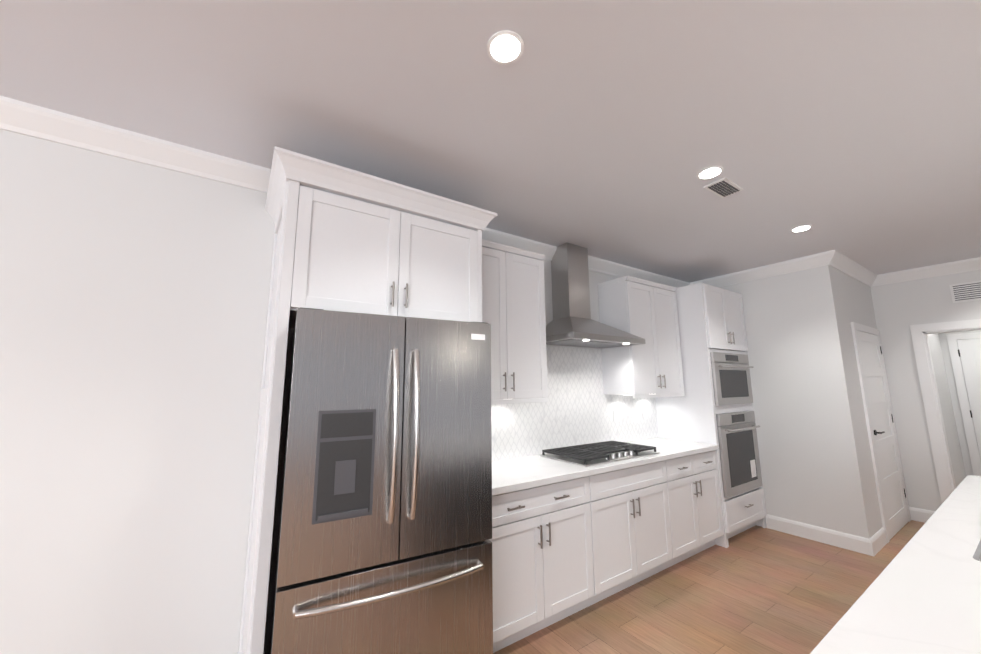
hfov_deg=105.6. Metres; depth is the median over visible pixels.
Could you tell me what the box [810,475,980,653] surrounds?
island countertop
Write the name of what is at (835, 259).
crown molding
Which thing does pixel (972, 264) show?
crown molding
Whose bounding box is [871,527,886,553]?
baseboard
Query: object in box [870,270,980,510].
wall
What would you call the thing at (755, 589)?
floor
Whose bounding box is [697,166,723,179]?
recessed light
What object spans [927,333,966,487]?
wall
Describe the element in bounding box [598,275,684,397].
upper cabinet
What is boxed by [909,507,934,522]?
baseboard
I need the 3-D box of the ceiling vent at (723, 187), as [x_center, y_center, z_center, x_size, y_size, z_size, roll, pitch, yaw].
[1.520,-0.902,2.427,0.250,0.012,0.130,5,-11,-34]
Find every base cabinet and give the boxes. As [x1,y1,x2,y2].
[489,474,604,652]
[597,459,680,597]
[673,450,723,560]
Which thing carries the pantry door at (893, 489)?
in the wall at (854, 300)
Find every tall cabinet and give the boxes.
[238,146,496,653]
[656,283,766,547]
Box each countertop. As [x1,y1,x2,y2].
[492,438,718,495]
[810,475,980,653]
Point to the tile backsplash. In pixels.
(578, 407)
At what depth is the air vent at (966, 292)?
3.91 m
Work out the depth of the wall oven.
3.73 m
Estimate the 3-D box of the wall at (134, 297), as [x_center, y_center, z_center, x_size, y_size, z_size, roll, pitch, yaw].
[-0.348,0.555,2.779,14.300,2.760,0.140,5,-11,-34]
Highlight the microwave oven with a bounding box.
[710,352,753,405]
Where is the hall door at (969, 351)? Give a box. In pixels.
[957,338,980,457]
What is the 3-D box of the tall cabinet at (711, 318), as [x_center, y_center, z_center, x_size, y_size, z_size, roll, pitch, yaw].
[2.374,0.861,4.090,0.876,2.520,0.663,5,-11,-34]
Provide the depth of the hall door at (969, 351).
4.71 m
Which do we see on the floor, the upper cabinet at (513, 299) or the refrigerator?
the refrigerator
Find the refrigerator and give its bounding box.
[270,307,492,653]
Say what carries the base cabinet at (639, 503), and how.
on the floor
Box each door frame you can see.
[851,322,910,542]
[910,319,980,502]
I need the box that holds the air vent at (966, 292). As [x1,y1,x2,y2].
[949,280,980,302]
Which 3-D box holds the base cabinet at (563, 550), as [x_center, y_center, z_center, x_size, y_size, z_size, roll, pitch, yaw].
[0.179,1.466,2.537,0.949,0.878,0.602,5,-11,-34]
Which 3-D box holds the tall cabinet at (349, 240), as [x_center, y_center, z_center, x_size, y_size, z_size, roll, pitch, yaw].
[-0.641,0.551,2.073,1.205,2.555,0.688,5,-11,-34]
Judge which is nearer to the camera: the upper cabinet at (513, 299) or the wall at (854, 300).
the upper cabinet at (513, 299)
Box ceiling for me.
[0,0,980,282]
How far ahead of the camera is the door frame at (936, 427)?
4.08 m
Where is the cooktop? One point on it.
(592, 454)
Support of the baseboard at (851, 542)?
attached to the wall at (811, 467)
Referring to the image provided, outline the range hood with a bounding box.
[546,243,645,348]
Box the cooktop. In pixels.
[540,441,659,466]
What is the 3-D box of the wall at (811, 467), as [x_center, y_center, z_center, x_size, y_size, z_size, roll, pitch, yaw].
[2.994,0.735,4.085,0.120,2.760,1.400,5,-11,-34]
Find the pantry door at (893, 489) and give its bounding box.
[857,330,908,538]
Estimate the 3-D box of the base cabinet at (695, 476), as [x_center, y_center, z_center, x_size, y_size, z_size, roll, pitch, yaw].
[1.616,1.604,3.493,0.912,0.878,0.602,5,-11,-34]
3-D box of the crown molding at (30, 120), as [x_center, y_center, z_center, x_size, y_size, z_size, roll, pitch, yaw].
[-1.830,-0.914,1.868,10.600,0.115,0.085,5,-11,-34]
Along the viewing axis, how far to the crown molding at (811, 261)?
4.06 m
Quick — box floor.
[493,520,924,653]
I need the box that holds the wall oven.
[716,411,762,497]
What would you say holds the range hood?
attached to the wall at (134, 297)
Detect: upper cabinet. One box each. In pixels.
[482,239,547,403]
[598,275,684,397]
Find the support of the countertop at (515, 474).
on the base cabinet at (695, 476)
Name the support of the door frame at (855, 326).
attached to the wall at (854, 300)
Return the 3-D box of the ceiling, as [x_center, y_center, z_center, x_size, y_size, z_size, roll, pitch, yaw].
[2.013,-1.393,-0.489,14.300,0.060,8.640,5,-11,-34]
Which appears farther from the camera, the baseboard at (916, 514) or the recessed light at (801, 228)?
the baseboard at (916, 514)
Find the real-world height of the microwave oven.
0.525 m
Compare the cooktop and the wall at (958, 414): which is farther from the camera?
the wall at (958, 414)
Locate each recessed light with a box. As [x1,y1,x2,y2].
[487,30,523,63]
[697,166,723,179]
[790,225,811,231]
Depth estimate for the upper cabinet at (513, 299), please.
2.72 m
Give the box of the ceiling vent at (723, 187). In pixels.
[704,178,743,197]
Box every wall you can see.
[0,129,618,653]
[718,265,872,538]
[832,267,881,534]
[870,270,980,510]
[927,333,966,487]
[940,330,980,475]
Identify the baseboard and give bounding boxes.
[766,514,875,555]
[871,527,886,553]
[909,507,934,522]
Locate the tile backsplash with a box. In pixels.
[491,345,657,460]
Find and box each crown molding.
[0,96,691,287]
[692,253,827,286]
[820,250,879,286]
[880,257,980,284]
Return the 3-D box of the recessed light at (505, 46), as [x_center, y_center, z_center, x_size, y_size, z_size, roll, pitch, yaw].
[0.056,-1.052,1.407,0.140,0.008,0.140,5,-11,-34]

